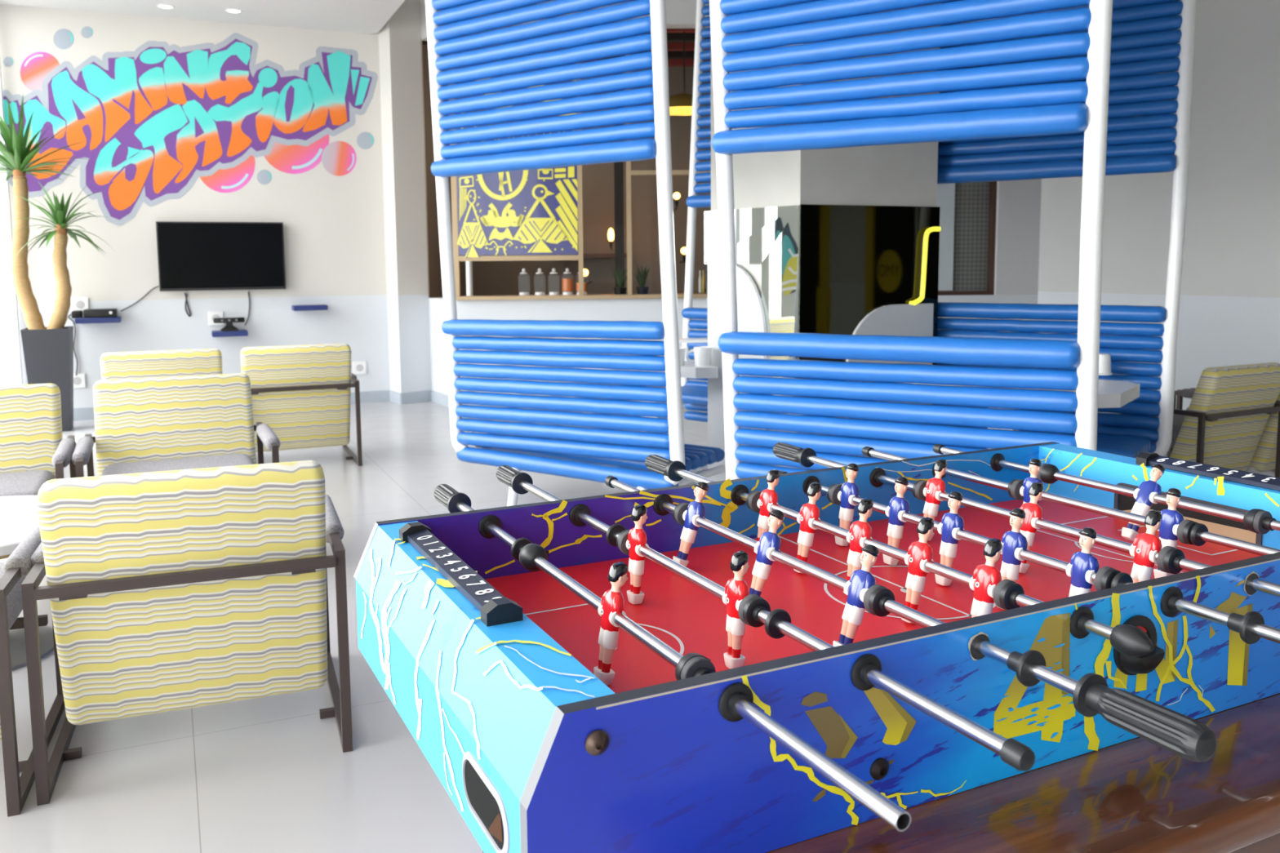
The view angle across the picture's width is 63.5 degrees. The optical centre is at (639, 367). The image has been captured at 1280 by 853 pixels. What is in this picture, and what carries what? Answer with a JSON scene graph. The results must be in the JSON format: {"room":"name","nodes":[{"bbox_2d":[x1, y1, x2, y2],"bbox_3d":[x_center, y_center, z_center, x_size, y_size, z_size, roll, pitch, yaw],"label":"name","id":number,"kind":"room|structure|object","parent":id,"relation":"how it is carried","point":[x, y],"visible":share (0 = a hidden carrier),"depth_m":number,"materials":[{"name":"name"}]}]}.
{"room":"common room","nodes":[
{"label":"common room","id":0,"kind":"room"},
{"bbox_2d":[0,4,390,408],"bbox_3d":[-3.766,-1.732,9.212,3.277,4.250,0.200,-3,6,-24],"label":"wall","id":1,"kind":"structure","parent":0,"point":[334,232],"depth_m":9.19,"materials":[{"name":"beige paint"}]},
{"bbox_2d":[0,58,23,385],"bbox_3d":[-4.896,-1.142,7.647,0.060,3.420,1.780,-3,6,-19],"label":"window","id":2,"kind":"structure","parent":1,"relation":"in","point":[5,200],"depth_m":8.47,"materials":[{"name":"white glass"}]},
{"bbox_2d":[67,313,78,375],"bbox_3d":[-4.811,-0.198,8.775,0.054,0.533,0.012,-3,6,-24],"label":"cable","id":3,"kind":"object","parent":1,"relation":"attached to","point":[70,313],"visible":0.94,"depth_m":8.77,"materials":[{"name":"grey plastic"}]},
{"bbox_2d":[73,373,85,388],"bbox_3d":[-4.800,0.113,8.817,0.125,0.125,0.013,-3,6,-24],"label":"wall socket","id":4,"kind":"object","parent":1,"relation":"attached to","point":[79,380],"visible":0.82,"depth_m":8.82,"materials":[{"name":"white plastic"}]},
{"bbox_2d":[71,297,88,311],"bbox_3d":[-4.749,-0.534,8.774,0.125,0.125,0.013,-3,6,-24],"label":"wall socket","id":5,"kind":"object","parent":1,"relation":"attached to","point":[77,303],"visible":0.85,"depth_m":8.77,"materials":[{"name":"white plastic"}]},
{"bbox_2d":[74,315,121,324],"bbox_3d":[-4.587,-0.404,8.757,0.340,0.045,0.200,-3,6,-24],"label":"wall shelf","id":6,"kind":"object","parent":1,"relation":"attached to","point":[117,319],"visible":0.9,"depth_m":8.67,"materials":[{"name":"blue laminate"}]},
{"bbox_2d":[71,308,117,318],"bbox_3d":[-4.609,-0.460,8.740,0.340,0.070,0.173,-3,6,-24],"label":"game console","id":7,"kind":"object","parent":6,"relation":"on","point":[89,313],"visible":1,"depth_m":8.68,"materials":[{"name":"black plastic"}]},
{"bbox_2d":[2,26,377,225],"bbox_3d":[-3.882,-2.083,9.011,3.183,1.684,0.004,-3,6,-24],"label":"graffiti mural","id":8,"kind":"object","parent":1,"relation":"attached to","point":[157,117],"visible":0.98,"depth_m":8.96,"materials":[{"name":"multicoloured paint"}]},
{"bbox_2d":[208,311,223,325],"bbox_3d":[-3.781,-0.440,9.218,0.125,0.125,0.013,-3,6,-24],"label":"wall socket","id":9,"kind":"object","parent":1,"relation":"attached to","point":[211,314],"visible":0.72,"depth_m":9.21,"materials":[{"name":"white plastic"}]},
{"bbox_2d":[155,221,285,291],"bbox_3d":[-3.700,-0.987,9.160,1.039,0.599,0.082,-3,6,-24],"label":"television","id":10,"kind":"object","parent":1,"relation":"attached to","point":[192,255],"visible":1,"depth_m":9.12,"materials":[{"name":"black plastic"}]},
{"bbox_2d":[184,293,191,316],"bbox_3d":[-3.986,-0.555,9.108,0.049,0.214,0.011,-3,6,-24],"label":"cable","id":11,"kind":"object","parent":10,"relation":"hanging from","point":[185,294],"visible":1,"depth_m":9.10,"materials":[{"name":"grey plastic"}]},
{"bbox_2d":[211,329,248,337],"bbox_3d":[-3.646,-0.305,9.189,0.294,0.045,0.200,-3,6,-24],"label":"wall shelf","id":12,"kind":"object","parent":1,"relation":"attached to","point":[242,332],"visible":0.98,"depth_m":9.10,"materials":[{"name":"blue laminate"}]},
{"bbox_2d":[213,317,244,331],"bbox_3d":[-3.647,-0.386,9.180,0.258,0.118,0.150,-3,6,-24],"label":"sensor","id":13,"kind":"object","parent":12,"relation":"on","point":[228,326],"visible":1,"depth_m":9.14,"materials":[{"name":"black plastic"}]},
{"bbox_2d":[73,390,389,420],"bbox_3d":[-3.788,0.344,9.294,3.069,0.105,0.012,-3,6,-24],"label":"baseboard","id":14,"kind":"structure","parent":1,"relation":"attached to","point":[86,413],"depth_m":9.79,"materials":[{"name":"tile"}]},
{"bbox_2d":[291,304,328,311],"bbox_3d":[-3.017,-0.548,9.446,0.297,0.045,0.200,-3,6,-24],"label":"wall shelf","id":15,"kind":"object","parent":1,"relation":"attached to","point":[308,307],"visible":1,"depth_m":9.36,"materials":[{"name":"blue laminate"}]},
{"bbox_2d":[352,360,366,374],"bbox_3d":[-2.649,0.002,9.769,0.125,0.125,0.013,-3,6,-24],"label":"wall socket","id":16,"kind":"object","parent":1,"relation":"attached to","point":[358,367],"visible":0.96,"depth_m":9.76,"materials":[{"name":"white plastic"}]},
{"bbox_2d":[0,0,404,34],"bbox_3d":[-1.321,-2.547,2.889,4.025,0.300,13.522,-3,6,-20],"label":"ceiling","id":17,"kind":"structure","parent":0,"point":[359,16],"depth_m":8.59,"materials":[{"name":"paint"}]},
{"bbox_2d":[377,0,431,393],"bbox_3d":[-2.212,-1.799,9.734,0.398,4.250,0.536,0,6,0],"label":"wall column","id":18,"kind":"structure","parent":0,"point":[400,42],"depth_m":9.60,"materials":[{"name":"beige paint"}]},
{"bbox_2d":[389,390,431,404],"bbox_3d":[-2.195,0.278,9.796,0.424,0.105,0.254,0,6,0],"label":"baseboard","id":19,"kind":"structure","parent":18,"relation":"attached to","point":[420,396],"depth_m":9.77,"materials":[{"name":"tile"}]},
{"bbox_2d":[499,293,707,295],"bbox_3d":[-0.202,-0.184,9.753,2.400,1.000,0.560,0,6,0],"label":"countertop","id":20,"kind":"structure","parent":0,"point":[696,293],"depth_m":9.96,"materials":[{"name":"beige wood"}]},
{"bbox_2d":[562,267,573,294],"bbox_3d":[-0.675,-0.799,9.628,0.112,0.257,0.112,0,6,0],"label":"bottle","id":21,"kind":"object","parent":20,"relation":"on","point":[567,283],"visible":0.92,"depth_m":9.60,"materials":[{"name":"orange plastic"}]},
{"bbox_2d":[576,271,586,294],"bbox_3d":[-0.544,-0.800,9.628,0.112,0.257,0.112,0,6,0],"label":"dispenser","id":22,"kind":"object","parent":20,"relation":"on","point":[577,283],"visible":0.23,"depth_m":9.60,"materials":[{"name":"orange plastic"}]},
{"bbox_2d":[611,266,626,294],"bbox_3d":[-0.171,-0.820,9.710,0.239,0.274,0.251,0,6,0],"label":"potted plant","id":23,"kind":"object","parent":20,"relation":"on","point":[620,277],"visible":0.92,"depth_m":9.68,"materials":[{"name":"green plant"}]},
{"bbox_2d":[633,266,653,294],"bbox_3d":[0.021,-0.835,9.810,0.220,0.280,0.229,4,7,36],"label":"potted plant","id":24,"kind":"object","parent":20,"relation":"on","point":[642,278],"visible":0.92,"depth_m":9.78,"materials":[{"name":"green plant"}]},
{"bbox_2d":[613,39,624,287],"bbox_3d":[-0.232,-1.845,11.470,0.100,3.950,0.200,0,6,0],"label":"wall","id":25,"kind":"structure","parent":0,"point":[618,166],"depth_m":11.39,"materials":[{"name":"brown wood"}]},
{"bbox_2d":[0,351,1275,852],"bbox_3d":[0.009,1.057,3.126,26.000,0.100,26.000,0,6,0],"label":"floor","id":26,"kind":"structure","parent":0,"point":[263,775],"depth_m":2.79,"materials":[{"name":"tile"}]},
{"bbox_2d":[0,495,53,671],"bbox_3d":[-2.294,0.754,3.515,0.840,0.460,0.840,0,6,0],"label":"coffee table","id":27,"kind":"object","parent":26,"relation":"on","point":[18,513],"visible":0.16,"depth_m":3.54,"materials":[{"name":"white ceramic"}]},
{"bbox_2d":[0,522,65,817],"bbox_3d":[-1.981,0.667,2.656,0.790,0.805,0.773,-3,6,-20],"label":"lounge chair","id":28,"kind":"object","parent":26,"relation":"on","point":[13,571],"visible":0.68,"depth_m":2.56,"materials":[{"name":"fabric"}]},
{"bbox_2d":[0,713,15,741],"bbox_3d":[-1.901,0.634,2.436,0.665,0.695,0.313,-3,6,-20],"label":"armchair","id":29,"kind":"object","parent":28,"relation":"on","point":[15,713],"depth_m":2.63,"materials":[{"name":"fabric"}]},
{"bbox_2d":[0,561,26,630],"bbox_3d":[-2.019,0.675,2.757,0.620,0.140,0.560,-3,6,-20],"label":"seat cushion","id":30,"kind":"object","parent":28,"relation":"on","point":[14,599],"depth_m":2.87,"materials":[{"name":"grey fabric"}]},
{"bbox_2d":[0,382,75,496],"bbox_3d":[-2.738,0.513,4.202,0.790,0.805,0.773,-3,7,-25],"label":"lounge chair","id":31,"kind":"object","parent":26,"relation":"on","point":[33,451],"visible":0.52,"depth_m":4.46,"materials":[{"name":"fabric"}]},
{"bbox_2d":[0,469,55,496],"bbox_3d":[-2.693,0.540,4.108,0.620,0.140,0.560,-3,7,-25],"label":"seat cushion","id":32,"kind":"object","parent":31,"relation":"on","point":[13,482],"depth_m":4.20,"materials":[{"name":"grey fabric"}]},
{"bbox_2d":[0,382,62,479],"bbox_3d":[-2.837,0.437,4.403,0.665,0.695,0.313,-3,7,-25],"label":"cushion","id":33,"kind":"object","parent":31,"relation":"on","point":[31,422],"depth_m":4.48,"materials":[{"name":"fabric"}]},
{"bbox_2d":[0,93,112,431],"bbox_3d":[-4.769,-0.830,8.098,1.135,2.704,0.892,0,6,2],"label":"potted palm","id":34,"kind":"object","parent":26,"relation":"on","point":[48,352],"visible":1,"depth_m":8.15,"materials":[{"name":"plant"}]},
{"bbox_2d":[20,326,73,431],"bbox_3d":[-4.729,0.093,8.300,0.336,0.824,0.336,-3,6,-24],"label":"planter","id":35,"kind":"object","parent":34,"relation":"attached to","point":[48,352],"depth_m":8.16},
{"bbox_2d":[100,348,222,380],"bbox_3d":[-3.014,0.268,6.575,0.790,0.805,0.773,-3,6,-24],"label":"lounge chair","id":36,"kind":"object","parent":26,"relation":"on","point":[204,362],"visible":0.15,"depth_m":6.20,"materials":[{"name":"fabric"}]},
{"bbox_2d":[71,373,280,477],"bbox_3d":[-2.024,0.471,4.550,0.790,0.805,0.773,-3,7,-25],"label":"lounge chair","id":37,"kind":"object","parent":26,"relation":"on","point":[175,423],"visible":0.59,"depth_m":4.70,"materials":[{"name":"fabric"}]},
{"bbox_2d":[102,453,253,475],"bbox_3d":[-1.978,0.498,4.456,0.620,0.140,0.560,-3,7,-25],"label":"seat cushion","id":38,"kind":"object","parent":37,"relation":"on","point":[148,462],"depth_m":4.57,"materials":[{"name":"grey fabric"}]},
{"bbox_2d":[21,460,352,805],"bbox_3d":[-1.263,0.630,2.962,0.790,0.805,0.773,-3,6,-21],"label":"lounge chair","id":39,"kind":"object","parent":26,"relation":"on","point":[172,590],"visible":1,"depth_m":2.67,"materials":[{"name":"fabric"}]},
{"bbox_2d":[35,460,327,724],"bbox_3d":[-1.180,0.596,2.743,0.665,0.695,0.313,-3,6,-21],"label":"cushion","id":40,"kind":"object","parent":39,"relation":"on","point":[172,590],"depth_m":2.67,"materials":[{"name":"fabric"}]},
{"bbox_2d":[240,343,362,466],"bbox_3d":[-2.306,0.230,6.888,0.790,0.805,0.773,-3,6,-24],"label":"lounge chair","id":41,"kind":"object","parent":26,"relation":"on","point":[302,393],"visible":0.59,"depth_m":6.62,"materials":[{"name":"fabric"}]},
{"bbox_2d":[425,0,725,506],"bbox_3d":[0.275,-1.012,6.176,1.551,3.390,2.815,4,7,35],"label":"booth","id":42,"kind":"object","parent":26,"relation":"on","point":[537,447],"visible":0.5,"depth_m":5.14,"materials":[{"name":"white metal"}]},
{"bbox_2d":[568,354,718,473],"bbox_3d":[0.135,0.314,6.251,1.050,0.730,0.600,4,7,36],"label":"table","id":43,"kind":"object","parent":26,"relation":"on","point":[689,370],"visible":0.17,"depth_m":5.74,"materials":[{"name":"white laminate"}]},
{"bbox_2d":[679,346,685,366],"bbox_3d":[0.213,-0.061,5.839,0.090,0.100,0.090,0,6,0],"label":"cup","id":44,"kind":"object","parent":43,"relation":"on","point":[682,350],"visible":0.41,"depth_m":5.81,"materials":[{"name":"white ceramic"}]},
{"bbox_2d":[685,346,711,366],"bbox_3d":[0.340,-0.065,5.835,0.136,0.105,0.103,3,7,30],"label":"mug","id":45,"kind":"object","parent":43,"relation":"on","point":[702,354],"visible":1,"depth_m":5.79,"materials":[{"name":"white ceramic"}]},
{"bbox_2d":[707,263,767,481],"bbox_3d":[0.537,0.074,5.757,0.022,1.303,0.473,-5,7,-36],"label":"partition panel","id":46,"kind":"object","parent":26,"relation":"on","point":[750,310],"visible":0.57,"depth_m":5.85,"materials":[{"name":"grey laminate"}]},
{"bbox_2d":[353,441,1279,852],"bbox_3d":[0.410,0.312,1.541,1.500,0.206,0.776,-3,7,-26],"label":"table","id":47,"kind":"object","parent":26,"relation":"on","point":[488,661],"visible":0.84,"depth_m":1.19,"materials":[{"name":"blue wood"}]},
{"bbox_2d":[434,484,911,831],"bbox_3d":[-0.083,0.292,1.321,0.043,0.144,1.246,-3,7,-26],"label":"rod","id":48,"kind":"object","parent":47,"relation":"on","point":[533,557],"visible":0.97,"depth_m":1.14,"materials":[{"name":"metal"}]},
{"bbox_2d":[511,537,532,560],"bbox_3d":[-0.170,0.263,1.494,0.034,0.034,0.008,8,2,-27],"label":"washer","id":49,"kind":"object","parent":48,"relation":"in","point":[520,543],"depth_m":1.49,"materials":[{"name":"black rubber"}]},
{"bbox_2d":[496,465,1035,771],"bbox_3d":[0.027,0.277,1.450,0.044,0.145,1.332,-3,7,-27],"label":"rod","id":50,"kind":"object","parent":47,"relation":"on","point":[743,607],"visible":1,"depth_m":1.25,"materials":[{"name":"metal"}]},
{"bbox_2d":[605,524,626,546],"bbox_3d":[-0.036,0.254,1.569,0.034,0.034,0.008,1,5,-27],"label":"washer","id":51,"kind":"object","parent":50,"relation":"in","point":[614,531],"depth_m":1.56,"materials":[{"name":"black rubber"}]},
{"bbox_2d":[764,608,791,639],"bbox_3d":[0.158,0.293,1.182,0.034,0.034,0.008,1,5,-27],"label":"washer","id":52,"kind":"object","parent":50,"relation":"in","point":[775,620],"depth_m":1.18,"materials":[{"name":"black rubber"}]},
{"bbox_2d":[644,454,1154,657],"bbox_3d":[0.282,0.258,1.620,0.047,0.143,1.172,-3,7,-26],"label":"rod","id":53,"kind":"object","parent":47,"relation":"on","point":[988,588],"visible":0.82,"depth_m":1.41,"materials":[{"name":"metal"}]},
{"bbox_2d":[604,475,1217,762],"bbox_3d":[0.208,0.279,1.417,0.063,0.139,1.216,-3,7,-26],"label":"rod","id":54,"kind":"object","parent":47,"relation":"on","point":[1184,736],"visible":0.94,"depth_m":1.17,"materials":[{"name":"metal"}]},
{"bbox_2d":[772,442,1279,596],"bbox_3d":[0.588,0.247,1.693,0.054,0.142,1.292,-3,7,-26],"label":"rod","id":55,"kind":"object","parent":47,"relation":"on","point":[1146,549],"visible":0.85,"depth_m":1.62,"materials":[{"name":"metal"}]},
{"bbox_2d":[778,462,1279,644],"bbox_3d":[0.518,0.269,1.489,0.042,0.143,1.132,-3,7,-26],"label":"rod","id":56,"kind":"object","parent":47,"relation":"on","point":[1083,571],"visible":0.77,"depth_m":1.46,"materials":[{"name":"metal"}]},
{"bbox_2d":[1111,572,1133,587],"bbox_3d":[0.610,0.276,1.308,0.034,0.034,0.008,7,2,-27],"label":"washer","id":57,"kind":"object","parent":56,"relation":"in","point":[1117,579],"depth_m":1.30,"materials":[{"name":"black rubber"}]},
{"bbox_2d":[862,446,1279,578],"bbox_3d":[0.762,0.246,1.690,0.041,0.144,1.237,-3,7,-26],"label":"rod","id":58,"kind":"object","parent":47,"relation":"on","point":[1173,527],"visible":0.71,"depth_m":1.62,"materials":[{"name":"metal"}]},
{"bbox_2d":[1190,523,1208,546],"bbox_3d":[0.835,0.249,1.543,0.034,0.034,0.008,4,3,-27],"label":"washer","id":59,"kind":"object","parent":58,"relation":"in","point":[1198,531],"depth_m":1.54,"materials":[{"name":"black rubber"}]},
{"bbox_2d":[933,444,1279,541],"bbox_3d":[0.907,0.239,1.733,0.089,0.128,1.187,-4,7,-28],"label":"rod","id":60,"kind":"object","parent":47,"relation":"on","point":[1148,492],"visible":0.91,"depth_m":1.79,"materials":[{"name":"metal"}]},
{"bbox_2d":[1113,614,1164,675],"bbox_3d":[0.591,0.329,1.212,0.072,0.072,0.026,-3,7,-26],"label":"cup","id":61,"kind":"object","parent":47,"relation":"on","point":[1150,664],"depth_m":1.21,"materials":[{"name":"black plastic"}]},
{"bbox_2d":[482,693,1279,852],"bbox_3d":[0.555,0.780,1.642,1.520,0.749,1.028,-3,7,-26],"label":"wooden table","id":62,"kind":"object","parent":26,"relation":"on","point":[1135,795],"visible":0.16,"depth_m":1.09,"materials":[{"name":"brown wood"}]},
{"bbox_2d":[844,303,933,458],"bbox_3d":[1.357,0.195,5.630,0.566,1.074,0.022,-3,7,-25],"label":"partition panel","id":63,"kind":"object","parent":26,"relation":"on","point":[903,320],"visible":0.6,"depth_m":5.59,"materials":[{"name":"grey laminate"}]},
{"bbox_2d":[909,226,941,305],"bbox_3d":[1.560,-0.556,5.641,0.186,0.425,0.040,-3,7,-25],"label":"handle","id":64,"kind":"object","parent":63,"relation":"attached to","point":[920,299],"visible":1,"depth_m":5.62,"materials":[{"name":"yellow metal"}]},
{"bbox_2d":[709,0,1196,479],"bbox_3d":[1.532,-0.869,4.699,1.557,3.390,2.254,4,7,36],"label":"booth","id":65,"kind":"object","parent":26,"relation":"on","point":[1075,77],"visible":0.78,"depth_m":4.03,"materials":[{"name":"blue plastic"}]},
{"bbox_2d":[908,379,1139,448],"bbox_3d":[1.810,0.431,4.990,1.000,0.730,0.600,4,7,36],"label":"table","id":66,"kind":"object","parent":26,"relation":"on","point":[1111,393],"visible":0.23,"depth_m":4.63,"materials":[{"name":"white laminate"}]},
{"bbox_2d":[1098,353,1112,375],"bbox_3d":[2.341,-0.019,5.233,0.100,0.105,0.100,0,6,0],"label":"cup","id":67,"kind":"object","parent":66,"relation":"on","point":[1104,359],"visible":0.62,"depth_m":5.20,"materials":[{"name":"white ceramic"}]},
{"bbox_2d":[1104,362,1279,477],"bbox_3d":[3.047,0.332,5.750,0.735,0.749,0.719,-3,7,-27],"label":"lounge chair","id":68,"kind":"object","parent":26,"relation":"on","point":[1224,421],"visible":0.48,"depth_m":5.46,"materials":[{"name":"fabric"}]},
{"bbox_2d":[1169,362,1279,471],"bbox_3d":[3.144,0.300,5.555,0.618,0.646,0.291,-3,7,-27],"label":"cushion","id":69,"kind":"object","parent":68,"relation":"on","point":[1237,402],"depth_m":5.46,"materials":[{"name":"fabric"}]},
{"bbox_2d":[1176,387,1279,471],"bbox_3d":[3.706,0.292,6.084,0.735,0.749,0.719,-3,7,-27],"label":"lounge chair","id":70,"kind":"object","parent":26,"relation":"on","point":[1264,458],"visible":0.21,"depth_m":5.81,"materials":[{"name":"fabric"}]},
{"bbox_2d":[1248,391,1279,471],"bbox_3d":[3.803,0.260,5.889,0.618,0.646,0.291,-3,7,-27],"label":"cushion","id":71,"kind":"object","parent":70,"relation":"on","point":[1264,458],"depth_m":5.81,"materials":[{"name":"fabric"}]},
{"bbox_3d":[0.723,-0.242,10.241,0.550,1.000,0.380,0,6,0],"label":"stand","id":72,"kind":"object","parent":26,"relation":"on","visible":0},
{"bbox_2d":[698,270,702,293],"bbox_3d":[0.591,-0.847,10.168,0.031,0.220,0.031,0,6,0],"label":"bottle","id":73,"kind":"object","parent":72,"relation":"on","point":[700,276],"visible":1,"depth_m":10.16,"materials":[{"name":"white glass"}]},
{"bbox_2d":[702,270,705,293],"bbox_3d":[0.623,-0.847,10.168,0.031,0.220,0.031,0,6,0],"label":"bottle","id":74,"kind":"object","parent":72,"relation":"on","point":[703,276],"visible":1,"depth_m":10.16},
{"bbox_2d":[422,44,951,297],"bbox_3d":[0.984,-1.930,11.463,7.200,4.100,4.000,0,6,0],"label":"wall","id":75,"kind":"structure","parent":0,"point":[489,277],"depth_m":13.28,"materials":[{"name":"paint"}]},
{"bbox_2d":[422,28,711,66],"bbox_3d":[0.969,-3.716,11.377,6.800,0.230,3.000,0,6,0],"label":"trim","id":76,"kind":"structure","parent":75,"relation":"attached to","point":[674,36],"depth_m":11.80,"materials":[{"name":"brown wood"}]},
{"bbox_2d":[560,253,626,257],"bbox_3d":[-0.562,-1.427,13.173,0.900,0.050,0.300,0,6,0],"label":"wall shelf","id":77,"kind":"object","parent":75,"relation":"attached to","point":[585,255],"visible":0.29,"depth_m":13.03,"materials":[{"name":"brown wood"}]},
{"bbox_2d":[608,227,613,249],"bbox_3d":[-0.360,-1.620,13.038,0.076,0.263,0.548,0,6,0],"label":"wall lamp","id":78,"kind":"object","parent":75,"relation":"attached to","point":[611,233],"visible":1,"depth_m":12.78,"materials":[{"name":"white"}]},
{"bbox_2d":[419,0,1041,397],"bbox_3d":[0.776,-1.790,9.413,5.578,4.250,0.715,0,6,0],"label":"wall","id":79,"kind":"structure","parent":0,"point":[581,309],"depth_m":9.22,"materials":[{"name":"grey paint"}]},
{"bbox_2d":[430,390,684,408],"bbox_3d":[0.790,0.276,9.579,5.598,0.105,0.640,0,6,0],"label":"baseboard","id":80,"kind":"structure","parent":79,"relation":"attached to","point":[436,397],"depth_m":9.60,"materials":[{"name":"tile"}]},
{"bbox_2d":[448,29,711,300],"bbox_3d":[-0.366,-1.798,9.110,2.602,2.374,0.200,-1,6,-1],"label":"window","id":81,"kind":"structure","parent":79,"relation":"in","point":[456,258],"depth_m":9.16,"materials":[{"name":"beige wood"}]},
{"bbox_2d":[453,29,577,258],"bbox_3d":[-1.091,-1.958,9.089,1.081,1.978,0.019,-1,6,-1],"label":"wall art","id":82,"kind":"object","parent":81,"relation":"attached to","point":[525,211],"visible":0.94,"depth_m":9.14},
{"bbox_2d":[937,181,996,295],"bbox_3d":[2.588,-1.408,9.286,1.202,1.514,0.100,-1,6,-1],"label":"window","id":83,"kind":"structure","parent":79,"relation":"in","point":[993,184],"depth_m":9.31,"materials":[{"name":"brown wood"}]},
{"bbox_2d":[937,182,955,290],"bbox_3d":[2.416,-1.433,9.350,0.855,1.474,0.012,0,6,0],"label":"roller blind","id":84,"kind":"object","parent":83,"relation":"attached to","point":[945,192],"visible":0.21,"depth_m":9.37,"materials":[{"name":"white fabric"}]},
{"bbox_2d":[951,181,989,291],"bbox_3d":[3.015,-1.432,9.380,0.345,1.494,0.010,0,6,0],"label":"screen","id":85,"kind":"object","parent":79,"relation":"attached to","point":[971,201],"visible":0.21,"depth_m":9.40,"materials":[{"name":"grey metal"}]},
{"bbox_2d":[711,3,940,467],"bbox_3d":[1.014,-1.409,5.733,1.030,4.250,0.700,-3,7,-25],"label":"wall pillar","id":86,"kind":"structure","parent":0,"point":[898,175],"depth_m":5.51,"materials":[{"name":"paint"}]},
{"bbox_2d":[679,337,707,342],"bbox_3d":[0.353,-0.167,6.287,0.261,0.020,0.140,0,6,0],"label":"wall shelf","id":87,"kind":"object","parent":86,"relation":"attached to","point":[681,340],"visible":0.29,"depth_m":6.22,"materials":[{"name":"white wood"}]},
{"bbox_2d":[704,204,799,396],"bbox_3d":[0.600,-0.341,5.656,0.015,1.048,0.756,-5,7,-36],"label":"wall mirror","id":88,"kind":"object","parent":86,"relation":"attached to","point":[769,237],"visible":0.66,"depth_m":5.48,"materials":[{"name":"mirror"}]},
{"bbox_2d":[798,204,940,399],"bbox_3d":[1.237,-0.337,5.542,0.907,1.052,0.014,-3,7,-25],"label":"mirror","id":89,"kind":"object","parent":86,"relation":"attached to","point":[855,261],"visible":0.54,"depth_m":5.48,"materials":[{"name":"grey mirror"}]},
{"bbox_2d":[1037,0,1279,409],"bbox_3d":[6.205,-1.358,4.824,0.200,4.250,10.200,-4,7,-30],"label":"wall","id":90,"kind":"structure","parent":0,"point":[1229,310],"depth_m":7.84,"materials":[{"name":"grey paint"}]},
{"bbox_3d":[0.968,-3.895,11.268,7.200,0.150,3.980,0,6,0],"label":"ceiling","id":91,"kind":"structure","parent":0,"visible":0},
{"bbox_2d":[466,261,473,295],"bbox_3d":[-1.592,-2.102,9.452,0.060,2.900,0.060,0,6,0],"label":"pipe","id":92,"kind":"object","parent":91,"relation":"hanging from","point":[468,264],"visible":0.02,"depth_m":9.56,"materials":[{"name":"plastic"}]},
{"bbox_2d":[669,31,711,115],"bbox_3d":[0.467,-3.249,10.923,0.680,1.055,0.680,0,6,0],"label":"pendant lamp","id":93,"kind":"object","parent":91,"relation":"hanging from","point":[680,104],"visible":0.5,"depth_m":10.89,"materials":[{"name":"brown metal"}]},
{"bbox_2d":[669,93,711,115],"bbox_3d":[0.470,-2.814,10.968,0.680,0.180,0.680,0,6,0],"label":"shade","id":94,"kind":"object","parent":93,"relation":"hanging from","point":[680,104],"depth_m":10.78,"materials":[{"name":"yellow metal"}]},
{"label":"outside","id":95,"kind":"structure","parent":0,"visible":0},
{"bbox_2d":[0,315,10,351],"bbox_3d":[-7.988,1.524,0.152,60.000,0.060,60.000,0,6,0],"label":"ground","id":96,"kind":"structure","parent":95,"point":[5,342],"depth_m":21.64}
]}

